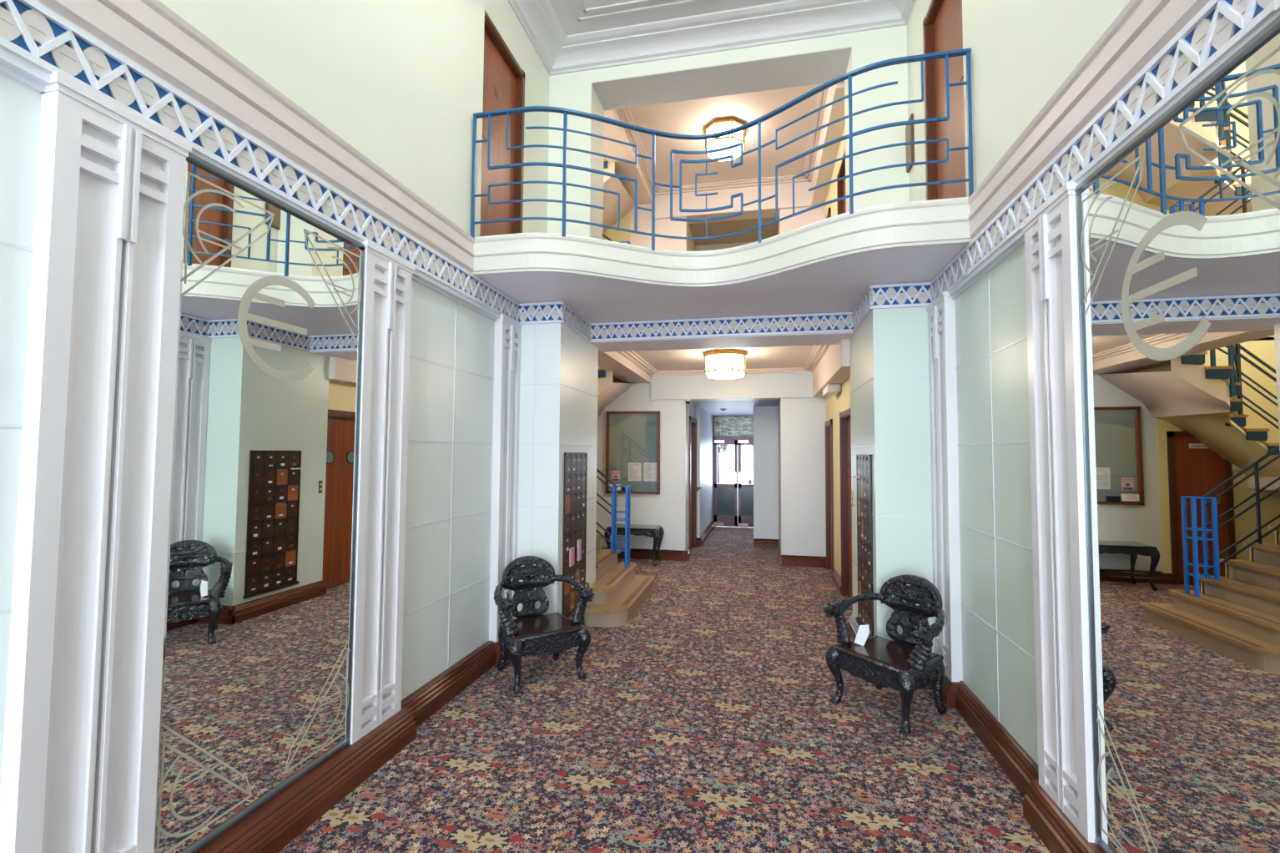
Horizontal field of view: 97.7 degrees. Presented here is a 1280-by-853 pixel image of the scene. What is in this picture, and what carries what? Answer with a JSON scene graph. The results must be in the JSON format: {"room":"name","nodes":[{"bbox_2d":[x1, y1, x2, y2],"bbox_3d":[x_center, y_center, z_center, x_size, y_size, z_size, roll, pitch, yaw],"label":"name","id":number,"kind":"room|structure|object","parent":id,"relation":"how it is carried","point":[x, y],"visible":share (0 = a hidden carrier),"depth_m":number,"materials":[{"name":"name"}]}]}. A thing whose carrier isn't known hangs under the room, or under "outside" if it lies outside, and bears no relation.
{"room":"apartment building lobby","nodes":[
{"label":"apartment building lobby","id":0,"kind":"room"},
{"bbox_2d":[0,72,598,801],"bbox_3d":[-2.223,0.164,-0.356,0.745,3.059,13.340,0,-3,12],"label":"wall","id":1,"kind":"structure","parent":0,"point":[446,611],"depth_m":3.99,"materials":[{"name":"paint"}]},
{"bbox_2d":[0,70,191,852],"bbox_3d":[-1.798,0.279,1.866,0.094,2.723,0.416,0,-3,12],"label":"pilaster","id":2,"kind":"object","parent":1,"relation":"attached to","point":[81,738],"depth_m":1.83,"materials":[{"name":"white paint"}]},
{"bbox_2d":[0,45,500,320],"bbox_3d":[-2.401,-1.191,-0.855,0.062,0.053,12.161,0,-3,12],"label":"trim ledge","id":3,"kind":"object","parent":1,"relation":"attached to","point":[12,65],"depth_m":2.31,"materials":[{"name":"white paint"}]},
{"bbox_2d":[153,152,365,852],"bbox_3d":[-1.650,0.317,2.545,0.048,2.683,1.000,0,-3,12],"label":"wall mirror","id":4,"kind":"object","parent":1,"relation":"attached to","point":[256,690],"visible":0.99,"depth_m":2.42,"materials":[{"name":"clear mirror"}]},
{"bbox_2d":[0,0,520,322],"bbox_3d":[-2.383,-1.309,-0.849,0.051,0.189,12.247,0,-3,12],"label":"trim","id":5,"kind":"structure","parent":1,"relation":"attached to","point":[32,32],"depth_m":2.20,"materials":[{"name":"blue paint"}]},
{"bbox_2d":[196,640,509,852],"bbox_3d":[-1.454,1.782,3.248,0.155,0.178,3.467,0,-3,12],"label":"baseboard","id":6,"kind":"structure","parent":1,"relation":"attached to","point":[269,828],"depth_m":2.83,"materials":[{"name":"red wood"}]},
{"bbox_2d":[350,240,415,744],"bbox_3d":[-1.505,0.345,3.233,0.094,2.723,0.435,0,-3,12],"label":"pilaster","id":7,"kind":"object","parent":1,"relation":"attached to","point":[383,451],"depth_m":3.22,"materials":[{"name":"white paint"}]},
{"bbox_2d":[488,313,522,641],"bbox_3d":[-1.161,0.424,4.837,0.094,2.723,0.390,0,-3,12],"label":"trim","id":8,"kind":"structure","parent":1,"relation":"attached to","point":[507,330],"depth_m":4.78,"materials":[{"name":"white paint"}]},
{"bbox_2d":[518,301,563,324],"bbox_3d":[-0.904,-1.020,5.051,0.508,0.189,0.051,0,-3,12],"label":"trim","id":9,"kind":"structure","parent":1,"relation":"attached to","point":[541,312],"depth_m":5.03,"materials":[{"name":"blue paint"}]},
{"bbox_2d":[562,452,588,618],"bbox_3d":[-0.614,1.004,5.348,0.046,1.509,0.673,0,-3,12],"label":"mailboxes","id":10,"kind":"object","parent":1,"relation":"attached to","point":[575,463],"visible":0.85,"depth_m":5.31,"materials":[{"name":"brown metal"}]},
{"bbox_2d":[569,547,574,566],"bbox_3d":[-0.632,1.208,5.184,0.018,0.161,0.098,0,-3,12],"label":"leaflet","id":11,"kind":"object","parent":10,"relation":"in","point":[571,551],"visible":1,"depth_m":5.16,"materials":[{"name":"pink paper"}]},
{"bbox_2d":[576,539,581,560],"bbox_3d":[-0.587,1.190,5.390,0.021,0.196,0.069,0,-3,12],"label":"leaflet","id":12,"kind":"object","parent":10,"relation":"in","point":[579,541],"visible":1,"depth_m":5.37,"materials":[{"name":"pink paper"}]},
{"bbox_2d":[561,302,591,341],"bbox_3d":[-0.624,-1.001,5.398,0.051,0.189,0.898,0,-3,12],"label":"trim","id":13,"kind":"structure","parent":1,"relation":"attached to","point":[571,320],"depth_m":5.34,"materials":[{"name":"blue paint"}]},
{"bbox_2d":[472,196,972,287],"bbox_3d":[0.488,-1.290,4.256,3.459,0.291,0.771,0,-3,12],"label":"trim","id":14,"kind":"structure","parent":1,"relation":"attached to","point":[943,221],"depth_m":4.17,"materials":[{"name":"beige paint"}]},
{"bbox_2d":[470,47,973,250],"bbox_3d":[0.478,-1.896,4.217,3.461,0.973,0.672,0,-3,12],"label":"balcony railing","id":15,"kind":"object","parent":14,"relation":"on","point":[946,54],"visible":1,"depth_m":4.19,"materials":[{"name":"blue metal"}]},
{"bbox_2d":[158,0,549,236],"bbox_3d":[-2.531,-3.059,-0.292,0.483,3.381,13.030,0,-3,12],"label":"wall","id":16,"kind":"structure","parent":0,"point":[400,82],"depth_m":3.44,"materials":[{"name":"beige paint"}]},
{"bbox_2d":[35,0,474,273],"bbox_3d":[-2.468,-1.560,-1.255,0.078,0.297,11.316,0,-3,12],"label":"crown molding","id":17,"kind":"structure","parent":16,"relation":"attached to","point":[148,33],"depth_m":2.38,"materials":[{"name":"paint"}]},
{"bbox_2d":[479,10,524,236],"bbox_3d":[-1.263,-2.376,4.902,0.117,2.087,0.932,0,-3,12],"label":"door","id":18,"kind":"structure","parent":16,"relation":"in","point":[503,78],"depth_m":5.00,"materials":[{"name":"brown wood"}]},
{"bbox_2d":[547,70,604,239],"bbox_3d":[-0.716,-2.848,6.221,0.500,3.162,0.494,0,-3,12],"label":"wall","id":19,"kind":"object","parent":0,"point":[575,91],"visible":0.29,"depth_m":5.99,"materials":[{"name":"beige paint"}]},
{"bbox_2d":[602,211,630,243],"bbox_3d":[-1.496,-1.224,9.622,2.714,6.785,0.007,0,-3,12],"label":"wall","id":20,"kind":"structure","parent":0,"point":[616,235],"depth_m":9.47,"materials":[{"name":"yellow paint"}]},
{"bbox_2d":[598,348,650,383],"bbox_3d":[-0.298,-0.984,7.853,0.368,0.400,2.932,0,-3,12],"label":"ceiling","id":21,"kind":"structure","parent":0,"point":[622,368],"depth_m":7.73,"materials":[{"name":"paint"}]},
{"bbox_2d":[603,109,651,205],"bbox_3d":[-0.278,-4.005,7.996,0.368,0.400,2.932,0,-3,12],"label":"ceiling","id":22,"kind":"structure","parent":0,"point":[612,148],"depth_m":8.00,"materials":[{"name":"paint"}]},
{"bbox_2d":[277,525,1050,852],"bbox_3d":[-0.901,1.919,3.455,6.900,0.069,21.965,0,-3,12],"label":"floor","id":23,"kind":"structure","parent":0,"point":[706,721],"depth_m":3.22,"materials":[{"name":"carpet"}]},
{"bbox_2d":[493,555,594,694],"bbox_3d":[-0.793,1.500,4.383,0.751,0.866,0.632,2,-3,-31],"label":"carved armchair","id":24,"kind":"object","parent":23,"relation":"on","point":[532,632],"visible":1,"depth_m":4.37,"materials":[{"name":"black paint"}]},
{"bbox_2d":[584,367,655,627],"bbox_3d":[-1.480,0.526,7.677,3.536,3.105,3.617,0,-3,12],"label":"staircase","id":25,"kind":"structure","parent":23,"relation":"on","point":[619,593],"depth_m":6.25,"materials":[{"name":"wood"}]},
{"bbox_2d":[595,468,630,567],"bbox_3d":[-0.977,-0.073,7.837,1.106,3.634,2.507,1,-3,-21],"label":"stair railing","id":26,"kind":"object","parent":25,"relation":"on","point":[613,541],"visible":0.39,"depth_m":6.88,"materials":[{"name":"blue metal"}]},
{"bbox_2d":[604,524,664,565],"bbox_3d":[-0.088,1.863,8.847,0.872,0.568,0.513,0,-3,12],"label":"console table","id":27,"kind":"object","parent":23,"relation":"on","point":[657,531],"visible":0.7,"depth_m":8.67,"materials":[{"name":"black paint"}]},
{"bbox_2d":[822,574,947,736],"bbox_3d":[1.719,1.491,3.830,0.632,0.866,0.751,2,-3,-33],"label":"carved armchair","id":28,"kind":"object","parent":23,"relation":"on","point":[906,663],"visible":1,"depth_m":3.82,"materials":[{"name":"black paint"}]},
{"bbox_2d":[854,624,869,645],"bbox_3d":[1.557,1.465,3.927,0.104,0.140,0.044,0,-3,14],"label":"paper card","id":29,"kind":"object","parent":28,"relation":"on","point":[863,632],"visible":1,"depth_m":3.92,"materials":[{"name":"white paper"}]},
{"bbox_2d":[551,0,789,35],"bbox_3d":[-0.609,-4.384,-0.715,4.428,0.172,13.340,0,-3,12],"label":"ceiling","id":30,"kind":"structure","parent":0,"point":[565,12],"depth_m":5.39,"materials":[{"name":"white paint"}]},
{"bbox_2d":[569,0,706,20],"bbox_3d":[-0.584,-4.288,-0.655,2.634,0.014,12.052,0,-3,12],"label":"trim","id":31,"kind":"structure","parent":30,"relation":"attached to","point":[670,4],"depth_m":5.34,"materials":[{"name":"white paint"}]},
{"bbox_2d":[507,0,915,75],"bbox_3d":[-0.584,-4.214,-0.658,3.600,0.184,13.018,0,-3,12],"label":"crown molding","id":32,"kind":"structure","parent":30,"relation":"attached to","point":[560,52],"depth_m":5.52,"materials":[{"name":"white paint"}]},
{"bbox_2d":[687,402,712,547],"bbox_3d":[1.131,0.831,11.315,0.345,2.875,4.025,0,-3,12],"label":"wall","id":33,"kind":"structure","parent":0,"point":[704,420],"depth_m":11.01,"materials":[{"name":"white paint"}]},
{"bbox_2d":[685,547,690,561],"bbox_3d":[0.777,2.084,9.128,0.046,0.161,0.368,0,-3,12],"label":"baseboard","id":34,"kind":"structure","parent":33,"relation":"attached to","point":[686,555],"depth_m":8.96,"materials":[{"name":"red wood"}]},
{"bbox_2d":[688,415,696,555],"bbox_3d":[0.895,1.022,9.908,0.117,2.358,1.012,0,-3,12],"label":"door","id":35,"kind":"structure","parent":33,"relation":"in","point":[692,421],"depth_m":10.26,"materials":[{"name":"brown wood"}]},
{"bbox_2d":[696,537,701,546],"bbox_3d":[1.090,2.145,10.377,0.110,0.161,0.046,0,-3,12],"label":"baseboard","id":36,"kind":"structure","parent":33,"relation":"attached to","point":[698,541],"depth_m":10.36,"materials":[{"name":"red wood"}]},
{"bbox_2d":[700,521,714,545],"bbox_3d":[1.416,2.212,11.746,0.046,0.161,2.818,0,-3,12],"label":"baseboard","id":37,"kind":"structure","parent":33,"relation":"attached to","point":[707,532],"depth_m":11.61,"materials":[{"name":"red wood"}]},
{"bbox_2d":[595,181,826,557],"bbox_3d":[0.265,-1.052,9.358,6.268,6.440,0.339,0,-3,12],"label":"wall","id":38,"kind":"structure","parent":0,"point":[803,415],"depth_m":9.03,"materials":[{"name":"white paint"}]},
{"bbox_2d":[604,410,660,493],"bbox_3d":[-0.119,0.427,9.218,0.911,1.360,0.058,0,-3,12],"label":"notice board","id":39,"kind":"object","parent":38,"relation":"attached to","point":[631,436],"visible":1,"depth_m":9.24,"materials":[{"name":"brown wood"}]},
{"bbox_2d":[609,483,620,489],"bbox_3d":[-0.414,1.001,9.229,0.196,0.098,0.035,0,-3,12],"label":"card","id":40,"kind":"object","parent":39,"relation":"attached to","point":[610,485],"visible":0.43,"depth_m":9.21,"materials":[{"name":"white paper"}]},
{"bbox_2d":[611,470,619,481],"bbox_3d":[-0.400,0.819,9.272,0.144,0.178,0.003,0,-3,12],"label":"warning sticker","id":41,"kind":"object","parent":39,"relation":"attached to","point":[615,474],"visible":0.97,"depth_m":9.27,"materials":[{"name":"white"}]},
{"bbox_2d":[628,462,641,481],"bbox_3d":[-0.087,0.747,9.208,0.224,0.301,0.003,0,-3,12],"label":"notice sheet","id":42,"kind":"object","parent":39,"relation":"attached to","point":[634,468],"visible":1,"depth_m":9.21,"materials":[{"name":"white paper"}]},
{"bbox_2d":[643,462,656,481],"bbox_3d":[0.166,0.744,9.154,0.221,0.301,0.003,0,-3,12],"label":"notice sheet","id":43,"kind":"object","parent":39,"relation":"attached to","point":[649,468],"visible":1,"depth_m":9.15,"materials":[{"name":"white paper"}]},
{"bbox_2d":[600,546,682,560],"bbox_3d":[-1.082,2.082,9.361,3.611,0.161,0.046,0,-3,12],"label":"baseboard","id":44,"kind":"structure","parent":38,"relation":"attached to","point":[669,555],"depth_m":9.08,"materials":[{"name":"red wood"}]},
{"bbox_2d":[682,549,688,560],"bbox_3d":[0.728,2.077,8.991,0.085,0.161,0.080,0,-3,12],"label":"baseboard","id":45,"kind":"structure","parent":38,"relation":"attached to","point":[687,551],"depth_m":8.96,"materials":[{"name":"red wood"}]},
{"bbox_2d":[685,398,690,403],"bbox_3d":[0.776,-0.402,9.043,0.097,0.079,0.097,0,-3,12],"label":"security camera","id":46,"kind":"object","parent":38,"relation":"attached to","point":[687,400],"visible":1,"depth_m":9.01,"materials":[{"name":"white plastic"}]},
{"bbox_2d":[615,83,828,195],"bbox_3d":[1.145,-3.954,7.663,2.553,0.060,2.881,0,-3,12],"label":"trim","id":47,"kind":"structure","parent":38,"relation":"attached to","point":[624,114],"depth_m":8.40,"materials":[{"name":"paint"}]},
{"bbox_2d":[616,344,830,375],"bbox_3d":[1.124,-0.933,7.520,2.553,0.060,2.881,0,-3,12],"label":"trim","id":48,"kind":"structure","parent":38,"relation":"attached to","point":[818,352],"depth_m":8.56,"materials":[{"name":"paint"}]},
{"bbox_2d":[781,554,826,567],"bbox_3d":[2.522,2.070,8.590,0.678,0.161,0.046,0,-3,12],"label":"baseboard","id":49,"kind":"structure","parent":38,"relation":"attached to","point":[797,561],"depth_m":8.58,"materials":[{"name":"red wood"}]},
{"bbox_2d":[474,242,968,371],"bbox_3d":[0.946,-1.128,6.444,3.600,0.230,5.178,0,-3,12],"label":"ceiling","id":50,"kind":"structure","parent":0,"point":[836,284],"depth_m":4.74,"materials":[{"name":"paint"}]},
{"bbox_2d":[703,349,746,378],"bbox_3d":[1.121,-0.810,7.359,0.549,0.310,0.549,0,-3,12],"label":"ceiling lamp","id":51,"kind":"object","parent":50,"relation":"attached to","point":[718,364],"visible":1,"depth_m":7.15,"materials":[{"name":"white glass"}]},
{"bbox_2d":[706,370,743,378],"bbox_3d":[1.120,-0.681,7.352,0.464,0.052,0.464,0,-3,12],"label":"diffuser","id":52,"kind":"object","parent":51,"relation":"attached to","point":[711,374],"depth_m":7.21,"materials":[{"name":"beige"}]},
{"bbox_2d":[591,46,851,110],"bbox_3d":[0.820,-3.659,5.933,2.628,0.007,0.492,0,-3,12],"label":"soffit","id":53,"kind":"object","parent":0,"point":[820,67],"depth_m":5.91,"materials":[{"name":"white paint"}]},
{"bbox_2d":[591,32,851,82],"bbox_3d":[0.822,-4.048,5.950,2.628,0.770,0.494,0,-3,12],"label":"wall gallery header","id":54,"kind":"structure","parent":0,"point":[840,41],"depth_m":5.67,"materials":[{"name":"beige paint"}]},
{"bbox_2d":[589,332,855,352],"bbox_3d":[0.814,-0.950,5.846,2.628,0.161,0.566,0,-3,12],"label":"ceiling beam","id":55,"kind":"structure","parent":0,"point":[817,339],"depth_m":5.80,"materials":[{"name":"paint"}]},
{"bbox_2d":[590,312,854,341],"bbox_3d":[0.773,-0.984,5.567,2.685,0.189,0.051,0,-3,12],"label":"trim","id":56,"kind":"structure","parent":55,"relation":"attached to","point":[836,322],"depth_m":5.53,"materials":[{"name":"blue paint"}]},
{"bbox_2d":[695,241,755,251],"bbox_3d":[1.816,-2.400,10.443,2.185,2.702,0.230,0,-3,12],"label":"wall","id":57,"kind":"structure","parent":0,"point":[718,246],"depth_m":10.45,"materials":[{"name":"beige paint"}]},
{"bbox_2d":[628,84,823,187],"bbox_3d":[1.089,-4.096,7.679,3.082,0.230,2.990,0,-3,12],"label":"ceiling","id":58,"kind":"structure","parent":0,"point":[692,117],"depth_m":7.56,"materials":[{"name":"paint"}]},
{"bbox_2d":[703,116,745,161],"bbox_3d":[1.141,-3.831,7.502,0.549,0.310,0.549,0,-3,12],"label":"ceiling lamp","id":59,"kind":"object","parent":58,"relation":"attached to","point":[718,125],"visible":0.72,"depth_m":7.32,"materials":[{"name":"white glass"}]},
{"bbox_2d":[707,138,740,161],"bbox_3d":[1.140,-3.702,7.495,0.464,0.052,0.464,0,-3,12],"label":"diffuser","id":60,"kind":"object","parent":59,"relation":"attached to","point":[723,143],"depth_m":7.40,"materials":[{"name":"beige glass"}]},
{"bbox_2d":[688,216,778,245],"bbox_3d":[1.687,-3.602,9.999,2.013,0.345,1.265,0,-3,12],"label":"ceiling","id":61,"kind":"structure","parent":0,"point":[713,229],"depth_m":9.83,"materials":[{"name":"beige paint"}]},
{"bbox_2d":[688,216,779,251],"bbox_3d":[1.655,-2.430,9.831,2.013,2.702,1.035,0,-3,12],"label":"wall","id":62,"kind":"structure","parent":0,"point":[691,242],"depth_m":9.78,"materials":[{"name":"beige paint"}]},
{"bbox_2d":[690,399,780,416],"bbox_3d":[2.047,-0.467,11.358,2.128,0.264,4.370,0,-3,12],"label":"ceiling","id":63,"kind":"structure","parent":0,"point":[733,408],"depth_m":10.40,"materials":[{"name":"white paint"}]},
{"bbox_2d":[753,406,778,539],"bbox_3d":[2.550,0.899,11.331,0.467,2.760,2.013,0,-3,12],"label":"wall","id":64,"kind":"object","parent":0,"point":[765,418],"visible":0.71,"depth_m":10.35,"materials":[{"name":"white paint"}]},
{"bbox_2d":[753,538,778,548],"bbox_3d":[2.330,2.149,10.275,0.472,0.161,0.046,0,-3,12],"label":"baseboard","id":65,"kind":"object","parent":64,"relation":"attached to","point":[763,543],"visible":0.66,"depth_m":10.26,"materials":[{"name":"red wood"}]},
{"bbox_2d":[777,401,781,557],"bbox_3d":[2.868,0.825,10.943,0.356,2.875,4.025,0,-3,12],"label":"wall","id":66,"kind":"structure","parent":0,"point":[778,405],"depth_m":9.69,"materials":[{"name":"white paint"}]},
{"bbox_2d":[811,80,844,206],"bbox_3d":[2.496,-3.769,7.391,0.201,0.454,2.932,0,-3,12],"label":"wall","id":67,"kind":"structure","parent":0,"point":[835,111],"depth_m":7.14,"materials":[{"name":"paint"}]},
{"bbox_2d":[812,339,850,397],"bbox_3d":[2.451,-0.754,7.136,0.201,0.454,3.162,0,-3,12],"label":"ceiling","id":68,"kind":"structure","parent":0,"point":[834,367],"depth_m":6.46,"materials":[{"name":"paint"}]},
{"bbox_2d":[822,383,841,395],"bbox_3d":[2.469,-0.469,7.206,0.163,0.101,0.506,0,-3,12],"label":"emergency light","id":69,"kind":"object","parent":68,"relation":"attached to","point":[830,389],"visible":1,"depth_m":6.97,"materials":[{"name":"white plastic"}]},
{"bbox_2d":[822,387,832,395],"bbox_3d":[2.424,-0.451,7.215,0.071,0.067,0.460,0,-3,12],"label":"diffuser","id":70,"kind":"object","parent":69,"relation":"attached to","point":[826,390],"depth_m":7.14,"materials":[{"name":"white plastic"}]},
{"bbox_2d":[824,125,850,578],"bbox_3d":[2.788,-1.142,7.082,0.494,6.440,3.162,0,-3,12],"label":"wall","id":71,"kind":"structure","parent":0,"point":[838,403],"depth_m":7.44,"materials":[{"name":"beige paint"}]},
{"bbox_2d":[826,206,831,218],"bbox_3d":[2.825,-2.018,8.289,0.117,2.185,0.759,0,-3,12],"label":"door","id":72,"kind":"structure","parent":71,"relation":"in","point":[828,214],"depth_m":7.99,"materials":[{"name":"brown wood"}]},
{"bbox_2d":[824,418,834,572],"bbox_3d":[2.804,1.021,8.145,0.117,2.220,0.759,0,-3,12],"label":"door","id":73,"kind":"structure","parent":71,"relation":"in","point":[828,424],"depth_m":8.41,"materials":[{"name":"brown wood"}]},
{"bbox_2d":[831,568,841,593],"bbox_3d":[2.585,2.010,7.319,0.046,0.161,0.805,0,-3,12],"label":"baseboard","id":74,"kind":"structure","parent":71,"relation":"attached to","point":[836,578],"depth_m":7.27,"materials":[{"name":"red wood"}]},
{"bbox_2d":[836,149,846,214],"bbox_3d":[2.435,-2.118,6.470,0.117,2.208,1.265,0,-3,12],"label":"door","id":75,"kind":"structure","parent":71,"relation":"in","point":[841,204],"depth_m":7.04,"materials":[{"name":"brown wood"}]},
{"bbox_2d":[839,408,852,606],"bbox_3d":[2.404,0.918,6.222,0.140,2.247,1.472,0,-3,12],"label":"door","id":76,"kind":"structure","parent":71,"relation":"in","point":[844,416],"depth_m":6.84,"materials":[{"name":"brown wood"}]},
{"bbox_2d":[844,25,909,212],"bbox_3d":[2.352,-2.858,5.564,0.518,3.162,0.494,0,-3,12],"label":"wall","id":77,"kind":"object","parent":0,"point":[869,47],"visible":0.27,"depth_m":5.33,"materials":[{"name":"beige paint"}]},
{"bbox_2d":[849,243,1038,764],"bbox_3d":[1.075,0.153,-1.062,0.790,3.059,13.340,0,-3,12],"label":"wall","id":78,"kind":"structure","parent":0,"point":[890,410],"depth_m":3.60,"materials":[{"name":"green paint"}]},
{"bbox_2d":[851,490,853,506],"bbox_3d":[2.065,0.704,5.446,0.014,0.150,0.051,0,-3,12],"label":"plate","id":79,"kind":"object","parent":78,"relation":"attached to","point":[852,501],"visible":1,"depth_m":5.43,"materials":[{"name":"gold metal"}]},
{"bbox_2d":[847,612,859,639],"bbox_3d":[1.938,1.885,4.888,0.046,0.172,1.236,0,-3,12],"label":"baseboard","id":80,"kind":"structure","parent":78,"relation":"attached to","point":[853,626],"depth_m":5.28,"materials":[{"name":"red wood"}]},
{"bbox_2d":[852,285,871,332],"bbox_3d":[1.941,-1.010,4.849,0.051,0.189,0.898,0,-3,12],"label":"trim","id":81,"kind":"structure","parent":78,"relation":"attached to","point":[864,307],"depth_m":4.78,"materials":[{"name":"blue paint"}]},
{"bbox_2d":[855,453,873,637],"bbox_3d":[1.925,0.996,4.805,0.046,1.509,0.673,0,-3,12],"label":"mailboxes","id":82,"kind":"object","parent":78,"relation":"attached to","point":[864,462],"visible":0.93,"depth_m":4.76,"materials":[{"name":"brown metal"}]},
{"bbox_2d":[871,282,932,309],"bbox_3d":[2.062,-1.030,4.416,0.508,0.189,0.051,0,-3,12],"label":"trim","id":83,"kind":"structure","parent":78,"relation":"attached to","point":[904,294],"depth_m":4.40,"materials":[{"name":"blue paint"}]},
{"bbox_2d":[926,291,962,681],"bbox_3d":[2.230,0.412,4.099,0.094,2.723,0.413,0,-3,12],"label":"trim","id":84,"kind":"structure","parent":78,"relation":"attached to","point":[941,311],"depth_m":3.97,"materials":[{"name":"white paint"}]},
{"bbox_2d":[930,675,1103,852],"bbox_3d":[1.872,1.770,2.536,0.126,0.178,3.467,0,-3,12],"label":"baseboard","id":85,"kind":"structure","parent":78,"relation":"attached to","point":[1018,765],"depth_m":2.88,"materials":[{"name":"red wood"}]},
{"bbox_2d":[1020,181,1095,842],"bbox_3d":[1.889,0.334,2.508,0.094,2.723,0.431,0,-3,12],"label":"pilaster","id":86,"kind":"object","parent":78,"relation":"attached to","point":[1057,481],"depth_m":2.48,"materials":[{"name":"white paint"}]},
{"bbox_2d":[930,0,1276,301],"bbox_3d":[1.018,-1.320,-1.575,0.051,0.189,12.173,0,-3,12],"label":"trim","id":87,"kind":"structure","parent":78,"relation":"attached to","point":[1219,26],"depth_m":2.02,"materials":[{"name":"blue paint"}]},
{"bbox_2d":[948,10,1279,298],"bbox_3d":[1.028,-1.202,-1.589,0.053,0.053,12.161,0,-3,12],"label":"trim ledge","id":88,"kind":"object","parent":78,"relation":"attached to","point":[1017,240],"depth_m":2.34,"materials":[{"name":"white paint"}]},
{"bbox_2d":[1074,15,1279,852],"bbox_3d":[1.753,0.306,1.816,0.048,2.683,1.000,0,-3,12],"label":"wall mirror","id":89,"kind":"object","parent":78,"relation":"attached to","point":[1178,230],"visible":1,"depth_m":1.77,"materials":[{"name":"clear mirror"}]},
{"bbox_2d":[1273,0,1279,10],"bbox_3d":[1.596,0.267,1.139,0.094,2.723,0.416,0,-3,12],"label":"trim","id":90,"kind":"structure","parent":78,"relation":"attached to","point":[1277,2],"depth_m":1.41,"materials":[{"name":"white paint"}]},
{"bbox_2d":[907,0,1129,201],"bbox_3d":[1.346,-3.072,-1.122,0.443,3.381,13.030,0,-3,12],"label":"wall","id":91,"kind":"structure","parent":0,"point":[1022,52],"depth_m":3.08,"materials":[{"name":"beige paint"}]},
{"bbox_2d":[905,113,914,172],"bbox_3d":[2.511,-2.613,5.241,0.026,0.460,0.334,0,-3,12],"label":"framed picture","id":92,"kind":"object","parent":91,"relation":"attached to","point":[909,149],"visible":0.52,"depth_m":5.12},
{"bbox_2d":[922,0,966,200],"bbox_3d":[2.330,-2.386,4.168,0.117,2.087,1.000,0,-3,12],"label":"door","id":93,"kind":"structure","parent":91,"relation":"in","point":[942,23],"depth_m":4.39,"materials":[{"name":"brown wood"}]},
{"bbox_2d":[967,0,1209,239],"bbox_3d":[0.928,-1.572,-1.982,0.078,0.297,11.316,0,-3,12],"label":"crown molding","id":94,"kind":"structure","parent":91,"relation":"attached to","point":[1142,28],"depth_m":2.28,"materials":[{"name":"paint"}]},
{"bbox_3d":[1.437,-1.044,8.268,3.404,0.218,4.508,0,-3,12],"label":"floor","id":95,"kind":"structure","parent":0,"visible":0},
{"bbox_2d":[603,158,634,233],"bbox_3d":[-1.625,-2.483,8.090,3.099,3.105,3.157,0,-3,12],"label":"staircase","id":96,"kind":"structure","parent":95,"relation":"on","point":[611,183],"depth_m":8.76,"materials":[{"name":"paint"}]},
{"bbox_2d":[602,233,630,244],"bbox_3d":[-0.956,-3.094,7.980,1.106,3.634,2.507,1,-3,-21],"label":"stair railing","id":97,"kind":"object","parent":96,"relation":"on","point":[603,234],"visible":0.05,"depth_m":7.09,"materials":[{"name":"blue metal"}]},
{"bbox_3d":[2.436,0.927,13.150,2.128,2.875,0.115,0,-3,12],"label":"wall","id":98,"kind":"structure","parent":0,"visible":0},
{"bbox_2d":[712,415,753,527],"bbox_3d":[2.296,1.023,13.130,1.288,2.680,0.158,0,-3,12],"label":"door","id":99,"kind":"structure","parent":98,"relation":"in","point":[733,504],"depth_m":13.14,"materials":[{"name":"clear glass"}]},
{"label":"outside","id":100,"kind":"structure","parent":0,"visible":0},
{"bbox_3d":[4.367,2.789,20.358,13.800,0.092,13.340,0,-3,12],"label":"floor","id":101,"kind":"structure","parent":100,"visible":0},
{"bbox_2d":[716,444,730,483],"bbox_3d":[2.426,1.322,17.654,0.999,2.560,1.034,-1,-3,31],"label":"shrub","id":102,"kind":"object","parent":101,"relation":"on","point":[723,446],"visible":0.12,"depth_m":17.64,"materials":[{"name":"green plant"}]},
{"bbox_2d":[740,444,753,483],"bbox_3d":[3.487,1.323,17.769,1.066,2.584,0.966,0,-3,12],"label":"shrub","id":103,"kind":"object","parent":101,"relation":"on","point":[749,447],"visible":0.16,"depth_m":17.77,"materials":[{"name":"green plant"}]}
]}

